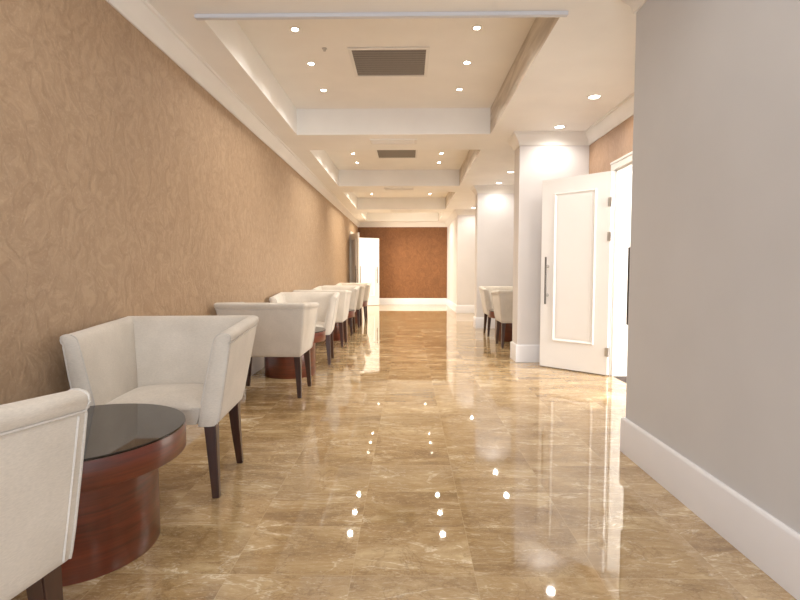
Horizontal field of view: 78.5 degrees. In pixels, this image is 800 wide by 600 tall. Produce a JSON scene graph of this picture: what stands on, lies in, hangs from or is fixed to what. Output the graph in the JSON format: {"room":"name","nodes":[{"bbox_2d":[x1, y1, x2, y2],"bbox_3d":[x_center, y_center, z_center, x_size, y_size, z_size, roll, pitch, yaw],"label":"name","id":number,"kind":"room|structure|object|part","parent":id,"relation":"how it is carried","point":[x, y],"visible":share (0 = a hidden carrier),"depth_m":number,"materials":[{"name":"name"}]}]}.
{"room":"lobby","nodes":[
{"label":"lobby","id":0,"kind":"room"},
{"bbox_2d":[0,0,357,404],"bbox_3d":[-1.617,-0.650,6.636,0.150,2.700,19.270,0,3,1],"label":"wall","id":1,"kind":"structure","parent":0,"point":[127,188],"depth_m":2.76,"materials":[{"name":"beige paper"}]},
{"bbox_2d":[106,0,359,226],"bbox_3d":[-1.498,-1.926,6.561,0.088,0.142,19.270,0,3,1],"label":"trim","id":2,"kind":"structure","parent":1,"relation":"attached to","point":[141,14],"depth_m":3.88,"materials":[{"name":"paint"}]},
{"bbox_2d":[251,357,263,375],"bbox_3d":[-1.551,0.662,5.503,0.020,0.209,16.860,0,3,1],"label":"baseboard","id":3,"kind":"structure","parent":1,"relation":"attached to","point":[257,362],"depth_m":5.28,"materials":[{"name":"paint"}]},
{"bbox_2d":[350,231,353,282],"bbox_3d":[-1.469,-0.881,14.725,0.180,2.240,1.690,0,3,1],"label":"door frame","id":4,"kind":"structure","parent":1,"relation":"attached to","point":[351,232],"depth_m":13.87,"materials":[{"name":"paint"}]},
{"bbox_2d":[351,232,360,282],"bbox_3d":[-1.254,-0.773,13.583,0.166,2.130,0.786,-1,4,-22],"label":"door","id":5,"kind":"structure","parent":1,"relation":"in","point":[355,244],"depth_m":13.36,"materials":[{"name":"paint"}]},
{"bbox_3d":[-1.277,-0.842,13.561,0.012,1.670,0.469,-1,4,-22],"label":"panel moulding","id":6,"kind":"part","parent":5,"relation":"part of","materials":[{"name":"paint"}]},
{"bbox_2d":[359,238,378,304],"bbox_3d":[-1.031,-0.903,15.679,0.777,2.150,0.166,-2,4,-26],"label":"door","id":7,"kind":"structure","parent":1,"relation":"in","point":[369,247],"depth_m":15.70,"materials":[{"name":"paint"}]},
{"bbox_3d":[-1.012,-0.972,15.654,0.460,1.690,0.012,-2,4,-26],"label":"panel moulding","id":8,"kind":"part","parent":7,"relation":"part of","materials":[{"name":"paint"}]},
{"bbox_2d":[147,0,635,222],"bbox_3d":[0.343,-2.145,6.519,3.770,0.300,19.270,0,3,1],"label":"ceiling","id":9,"kind":"structure","parent":0,"point":[532,73],"depth_m":4.64,"materials":[{"name":"paint"}]},
{"bbox_2d":[290,26,300,31],"bbox_3d":[-0.830,-2.143,3.878,0.086,0.008,0.086,0,3,1],"label":"recessed light","id":10,"kind":"object","parent":9,"relation":"in","point":[293,28],"visible":1,"depth_m":3.87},
{"bbox_2d":[306,61,315,65],"bbox_3d":[-0.820,-2.179,4.517,0.086,0.008,0.086,0,3,1],"label":"recessed light","id":11,"kind":"object","parent":9,"relation":"in","point":[310,63],"visible":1,"depth_m":4.51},
{"bbox_2d":[194,11,567,19],"bbox_3d":[-0.123,-1.786,3.078,2.340,0.024,0.035,0,3,1],"label":"trim","id":12,"kind":"structure","parent":9,"relation":"attached to","point":[487,14],"depth_m":3.07,"materials":[{"name":"paint"}]},
{"bbox_2d":[347,47,429,76],"bbox_3d":[-0.092,-2.174,4.495,0.705,0.012,0.620,0,3,1],"label":"ceiling vent","id":13,"kind":"object","parent":9,"relation":"in","point":[365,61],"visible":1,"depth_m":4.46,"materials":[{"name":"white metal"}]},
{"bbox_2d":[375,150,417,157],"bbox_3d":[-0.054,-2.370,7.920,0.670,0.012,0.640,0,3,1],"label":"ceiling vent","id":14,"kind":"object","parent":9,"relation":"in","point":[379,153],"visible":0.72,"depth_m":7.93,"materials":[{"name":"white metal"}]},
{"bbox_2d":[384,188,413,189],"bbox_3d":[-0.022,-2.162,9.544,0.580,0.012,0.200,0,3,1],"label":"ceiling vent","id":15,"kind":"object","parent":9,"relation":"in","point":[384,188],"visible":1,"depth_m":9.51,"materials":[{"name":"white metal"}]},
{"bbox_2d":[390,210,411,211],"bbox_3d":[0.034,-2.359,12.988,0.580,0.012,0.200,0,3,1],"label":"ceiling vent","id":16,"kind":"object","parent":9,"relation":"in","point":[390,210],"visible":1,"depth_m":12.97,"materials":[{"name":"white metal"}]},
{"bbox_2d":[462,60,471,64],"bbox_3d":[0.615,-2.178,4.494,0.086,0.008,0.086,0,3,1],"label":"recessed light","id":17,"kind":"object","parent":9,"relation":"in","point":[466,62],"visible":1,"depth_m":4.49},
{"bbox_2d":[471,25,481,30],"bbox_3d":[0.605,-2.141,3.855,0.086,0.008,0.086,0,3,1],"label":"recessed light","id":18,"kind":"object","parent":9,"relation":"in","point":[475,27],"visible":1,"depth_m":3.85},
{"bbox_2d":[553,125,565,128],"bbox_3d":[1.781,-1.933,5.470,0.132,0.008,0.132,0,3,1],"label":"recessed light","id":19,"kind":"object","parent":9,"relation":"in","point":[556,126],"visible":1,"depth_m":5.46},
{"bbox_2d":[587,94,601,98],"bbox_3d":[1.796,-1.880,4.531,0.132,0.008,0.132,0,3,1],"label":"recessed light","id":20,"kind":"object","parent":9,"relation":"in","point":[593,96],"visible":1,"depth_m":4.52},
{"bbox_2d":[358,227,446,297],"bbox_3d":[0.502,-1.202,16.297,4.070,2.700,0.150,0,3,1],"label":"wall","id":21,"kind":"structure","parent":0,"point":[412,260],"depth_m":16.22,"materials":[{"name":"brown paper"}]},
{"bbox_2d":[359,222,446,226],"bbox_3d":[0.085,-2.472,16.112,2.940,0.142,0.088,0,3,1],"label":"trim","id":22,"kind":"structure","parent":21,"relation":"attached to","point":[416,224],"depth_m":16.11,"materials":[{"name":"paint"}]},
{"bbox_2d":[379,298,445,304],"bbox_3d":[0.086,0.045,16.290,2.900,0.209,0.020,0,3,1],"label":"baseboard","id":23,"kind":"structure","parent":21,"relation":"attached to","point":[388,301],"depth_m":16.27,"materials":[{"name":"paint"}]},
{"bbox_2d":[11,304,796,599],"bbox_3d":[1.883,0.751,6.659,6.850,0.100,19.270,0,3,1],"label":"floor","id":24,"kind":"structure","parent":0,"point":[426,461],"depth_m":2.36,"materials":[{"name":"stone"}]},
{"bbox_2d":[0,388,90,599],"bbox_3d":[-1.184,0.612,0.982,0.774,0.827,0.619,1,3,10],"label":"armchair","id":25,"kind":"object","parent":24,"relation":"on","point":[42,438],"visible":1,"depth_m":1.10,"materials":[{"name":"white fabric"}]},
{"bbox_3d":[-0.866,0.832,1.203,0.065,0.362,0.056,1,3,10],"label":"leg","id":26,"kind":"part","parent":25,"relation":"part of","materials":[{"name":"brown wood"}]},
{"bbox_2d":[61,403,185,586],"bbox_3d":[-1.242,0.737,1.921,0.748,0.470,0.748,0,3,1],"label":"coffee table","id":27,"kind":"object","parent":24,"relation":"on","point":[126,445],"visible":0.55,"depth_m":1.78,"materials":[{"name":"brown wood"}]},
{"bbox_3d":[-1.242,0.506,1.907,0.746,0.009,0.746,0,3,1],"label":"glass","id":28,"kind":"part","parent":27,"relation":"part of","materials":[{"name":"glass"}]},
{"bbox_2d":[59,315,258,497],"bbox_3d":[-1.191,0.520,2.586,0.774,0.827,0.619,0,3,-4],"label":"armchair","id":29,"kind":"object","parent":24,"relation":"on","point":[196,366],"visible":0.82,"depth_m":2.52,"materials":[{"name":"beige fabric"}]},
{"bbox_2d":[105,384,203,410],"bbox_3d":[-1.186,0.480,2.498,0.490,0.057,0.422,0,3,-4],"label":"seat cushion","id":30,"kind":"object","parent":29,"relation":"on","point":[182,397],"depth_m":2.39,"materials":[{"name":"beige fabric"}]},
{"bbox_3d":[-1.186,0.544,2.497,0.464,0.071,0.392,0,3,-4],"label":"seat","id":31,"kind":"part","parent":29,"relation":"part of","materials":[{"name":"beige fabric"}]},
{"bbox_3d":[-0.899,0.766,2.358,0.065,0.362,0.056,0,3,-4],"label":"leg","id":32,"kind":"part","parent":29,"relation":"part of","materials":[{"name":"brown wood"}]},
{"bbox_3d":[-0.924,0.743,2.756,0.065,0.362,0.074,0,3,-4],"label":"leg","id":33,"kind":"part","parent":29,"relation":"part of","materials":[{"name":"brown wood"}]},
{"bbox_2d":[214,302,318,397],"bbox_3d":[-1.153,0.419,4.351,0.774,0.827,0.619,0,3,1],"label":"armchair","id":34,"kind":"object","parent":24,"relation":"on","point":[282,329],"visible":0.86,"depth_m":4.11,"materials":[{"name":"white fabric"}]},
{"bbox_3d":[-1.425,0.636,4.628,0.065,0.362,0.056,0,3,1],"label":"leg","id":35,"kind":"part","parent":34,"relation":"part of","materials":[{"name":"brown wood"}]},
{"bbox_3d":[-0.878,0.659,4.220,0.065,0.362,0.074,0,3,1],"label":"leg","id":36,"kind":"part","parent":34,"relation":"part of","materials":[{"name":"brown wood"}]},
{"bbox_3d":[-0.872,0.636,4.619,0.065,0.362,0.056,0,3,1],"label":"leg","id":37,"kind":"part","parent":34,"relation":"part of","materials":[{"name":"brown wood"}]},
{"bbox_2d":[264,327,325,378],"bbox_3d":[-1.166,0.549,5.199,0.748,0.470,0.748,0,3,1],"label":"coffee table","id":38,"kind":"object","parent":24,"relation":"on","point":[274,367],"visible":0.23,"depth_m":4.98,"materials":[{"name":"brown wood"}]},
{"bbox_3d":[-1.166,0.319,5.186,0.746,0.009,0.746,0,3,1],"label":"glass","id":39,"kind":"part","parent":38,"relation":"part of","materials":[{"name":"glass"}]},
{"bbox_2d":[269,292,339,364],"bbox_3d":[-1.128,0.328,5.942,0.774,0.827,0.619,0,3,-3],"label":"armchair","id":40,"kind":"object","parent":24,"relation":"on","point":[328,301],"visible":0.56,"depth_m":6.08,"materials":[{"name":"white fabric"}]},
{"bbox_2d":[316,321,324,327],"bbox_3d":[-1.124,0.288,5.854,0.490,0.057,0.422,0,3,-3],"label":"seat cushion","id":41,"kind":"object","parent":40,"relation":"on","point":[318,323],"depth_m":5.74,"materials":[{"name":"beige fabric"}]},
{"bbox_3d":[-0.838,0.574,5.711,0.065,0.362,0.056,0,3,-3],"label":"leg","id":42,"kind":"part","parent":40,"relation":"part of","materials":[{"name":"brown wood"}]},
{"bbox_3d":[-0.860,0.551,6.109,0.065,0.362,0.074,0,3,-3],"label":"leg","id":43,"kind":"part","parent":40,"relation":"part of","materials":[{"name":"brown wood"}]},
{"bbox_2d":[293,290,351,346],"bbox_3d":[-1.126,0.255,7.221,0.774,0.827,0.619,0,3,1],"label":"armchair","id":44,"kind":"object","parent":24,"relation":"on","point":[345,295],"visible":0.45,"depth_m":7.02,"materials":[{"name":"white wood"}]},
{"bbox_3d":[-0.852,0.495,7.091,0.065,0.362,0.074,0,3,1],"label":"leg","id":45,"kind":"part","parent":44,"relation":"part of","materials":[{"name":"brown wood"}]},
{"bbox_3d":[-0.845,0.472,7.489,0.065,0.362,0.056,0,3,1],"label":"leg","id":46,"kind":"part","parent":44,"relation":"part of","materials":[{"name":"brown wood"}]},
{"bbox_2d":[311,286,359,334],"bbox_3d":[-1.113,0.175,8.618,0.774,0.827,0.619,0,3,1],"label":"armchair","id":47,"kind":"object","parent":24,"relation":"on","point":[355,289],"visible":0.38,"depth_m":8.69,"materials":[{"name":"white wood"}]},
{"bbox_3d":[-0.841,0.422,8.368,0.065,0.362,0.056,0,3,1],"label":"leg","id":48,"kind":"part","parent":47,"relation":"part of","materials":[{"name":"brown wood"}]},
{"bbox_3d":[-0.834,0.400,8.766,0.065,0.362,0.074,0,3,1],"label":"leg","id":49,"kind":"part","parent":47,"relation":"part of","materials":[{"name":"brown wood"}]},
{"bbox_2d":[324,309,354,340],"bbox_3d":[-1.107,0.394,7.915,0.748,0.470,0.748,0,3,1],"label":"coffee table","id":50,"kind":"object","parent":24,"relation":"on","point":[336,332],"visible":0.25,"depth_m":7.70,"materials":[{"name":"brown wood"}]},
{"bbox_2d":[324,285,365,327],"bbox_3d":[-1.086,0.117,9.637,0.774,0.827,0.619,0,3,1],"label":"armchair","id":51,"kind":"object","parent":24,"relation":"on","point":[362,288],"visible":0.33,"depth_m":9.48,"materials":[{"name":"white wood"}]},
{"bbox_3d":[-0.812,0.357,9.506,0.065,0.362,0.074,0,3,1],"label":"leg","id":52,"kind":"part","parent":51,"relation":"part of","materials":[{"name":"brown wood"}]},
{"bbox_3d":[-0.805,0.335,9.905,0.065,0.362,0.056,0,3,1],"label":"leg","id":53,"kind":"part","parent":51,"relation":"part of","materials":[{"name":"brown wood"}]},
{"bbox_2d":[336,283,370,320],"bbox_3d":[-1.061,0.030,11.163,0.774,0.827,0.619,0,3,1],"label":"armchair","id":54,"kind":"object","parent":24,"relation":"on","point":[367,285],"visible":0.32,"depth_m":11.08,"materials":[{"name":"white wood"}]},
{"bbox_3d":[-0.789,0.277,10.913,0.065,0.362,0.056,0,3,1],"label":"leg","id":55,"kind":"part","parent":54,"relation":"part of","materials":[{"name":"brown wood"}]},
{"bbox_2d":[348,300,366,323],"bbox_3d":[-1.066,0.252,10.410,0.748,0.470,0.748,0,3,1],"label":"coffee table","id":56,"kind":"object","parent":24,"relation":"on","point":[364,301],"visible":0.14,"depth_m":10.20,"materials":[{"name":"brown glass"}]},
{"bbox_2d":[447,215,474,304],"bbox_3d":[2.018,-1.100,14.515,0.980,2.700,3.370,0,3,1],"label":"wall pier","id":57,"kind":"object","parent":24,"relation":"on","point":[461,231],"visible":0.36,"depth_m":12.87,"materials":[{"name":"paint"}]},
{"bbox_2d":[446,298,539,361],"bbox_3d":[1.870,0.363,10.734,0.850,0.209,11.090,0,3,1],"label":"baseboard","id":58,"kind":"object","parent":57,"relation":"attached to","point":[518,353],"visible":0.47,"depth_m":6.03,"materials":[{"name":"paint"}]},
{"bbox_2d":[474,193,513,317],"bbox_3d":[1.945,-0.810,9.439,0.960,2.700,0.280,0,3,1],"label":"wall pier","id":59,"kind":"object","parent":24,"relation":"on","point":[494,212],"visible":0.36,"depth_m":9.29,"materials":[{"name":"paint"}]},
{"bbox_2d":[479,286,512,335],"bbox_3d":[1.783,0.182,8.491,0.774,0.827,0.619,0,3,1],"label":"armchair","id":60,"kind":"object","parent":24,"relation":"on","point":[485,291],"visible":0.36,"depth_m":8.53,"materials":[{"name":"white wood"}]},
{"bbox_3d":[1.509,0.406,8.648,0.065,0.362,0.074,0,3,1],"label":"leg","id":61,"kind":"part","parent":60,"relation":"part of","materials":[{"name":"brown wood"}]},
{"bbox_3d":[1.503,0.429,8.249,0.065,0.362,0.056,0,3,1],"label":"leg","id":62,"kind":"part","parent":60,"relation":"part of","materials":[{"name":"brown wood"}]},
{"bbox_2d":[488,309,511,341],"bbox_3d":[1.787,0.400,7.807,0.748,0.470,0.748,0,3,1],"label":"coffee table","id":63,"kind":"object","parent":24,"relation":"on","point":[508,329],"visible":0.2,"depth_m":7.59,"materials":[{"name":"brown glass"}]},
{"bbox_2d":[491,290,512,347],"bbox_3d":[1.751,0.262,7.104,0.774,0.827,0.619,0,3,1],"label":"armchair","id":64,"kind":"object","parent":24,"relation":"on","point":[502,300],"visible":0.38,"depth_m":6.91,"materials":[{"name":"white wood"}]},
{"bbox_3d":[1.478,0.479,7.381,0.065,0.362,0.056,0,3,1],"label":"leg","id":65,"kind":"part","parent":64,"relation":"part of","materials":[{"name":"brown wood"}]},
{"bbox_3d":[1.472,0.501,6.983,0.065,0.362,0.074,0,3,1],"label":"leg","id":66,"kind":"part","parent":64,"relation":"part of","materials":[{"name":"brown wood"}]},
{"bbox_2d":[512,145,588,344],"bbox_3d":[1.888,-0.610,5.945,0.960,2.700,0.280,0,3,1],"label":"wall pier","id":67,"kind":"object","parent":24,"relation":"on","point":[534,165],"visible":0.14,"depth_m":5.80,"materials":[{"name":"paint"}]},
{"bbox_2d":[589,115,633,173],"bbox_3d":[2.266,-0.518,4.326,0.150,2.700,2.950,0,3,1],"label":"wall","id":68,"kind":"structure","parent":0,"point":[618,142],"depth_m":5.13,"materials":[{"name":"beige paper"}]},
{"bbox_2d":[608,151,632,375],"bbox_3d":[2.251,-0.270,4.330,0.180,2.205,1.600,0,3,1],"label":"door frame","id":69,"kind":"structure","parent":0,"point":[621,168],"depth_m":5.03,"materials":[{"name":"paint"}]},
{"bbox_2d":[540,171,612,374],"bbox_3d":[1.890,-0.279,5.292,0.784,2.090,0.166,3,5,45],"label":"door","id":70,"kind":"structure","parent":69,"relation":"attached to","point":[576,245],"depth_m":5.25,"materials":[{"name":"paint"}]},
{"bbox_3d":[1.621,-0.216,5.460,0.022,0.525,0.022,3,5,45],"label":"handle","id":71,"kind":"part","parent":70,"relation":"part of","materials":[{"name":"silver metal"}]},
{"bbox_3d":[1.865,-0.348,5.274,0.467,1.630,0.012,3,5,45],"label":"panel moulding","id":72,"kind":"part","parent":70,"relation":"part of","materials":[{"name":"paint"}]},
{"bbox_2d":[626,0,799,533],"bbox_3d":[1.786,-0.265,-0.089,0.967,2.700,5.910,0,3,1],"label":"wall","id":73,"kind":"structure","parent":0,"point":[713,347],"depth_m":2.04,"materials":[{"name":"paint"}]},
{"bbox_2d":[445,0,646,226],"bbox_3d":[1.769,-1.923,6.508,0.918,0.142,19.270,0,3,1],"label":"trim","id":74,"kind":"structure","parent":73,"relation":"attached to","point":[623,110],"depth_m":5.67,"materials":[{"name":"paint"}]},
{"bbox_2d":[626,247,629,324],"bbox_3d":[1.836,-0.173,3.429,0.768,2.090,0.166,-2,4,-35],"label":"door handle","id":75,"kind":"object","parent":73,"relation":"in","point":[628,247],"depth_m":3.31,"materials":[{"name":"paint"}]},
{"bbox_2d":[620,417,799,599],"bbox_3d":[1.706,0.958,0.312,0.837,0.209,6.570,0,3,1],"label":"baseboard","id":76,"kind":"structure","parent":73,"relation":"attached to","point":[767,542],"depth_m":2.00,"materials":[{"name":"paint"}]}
]}

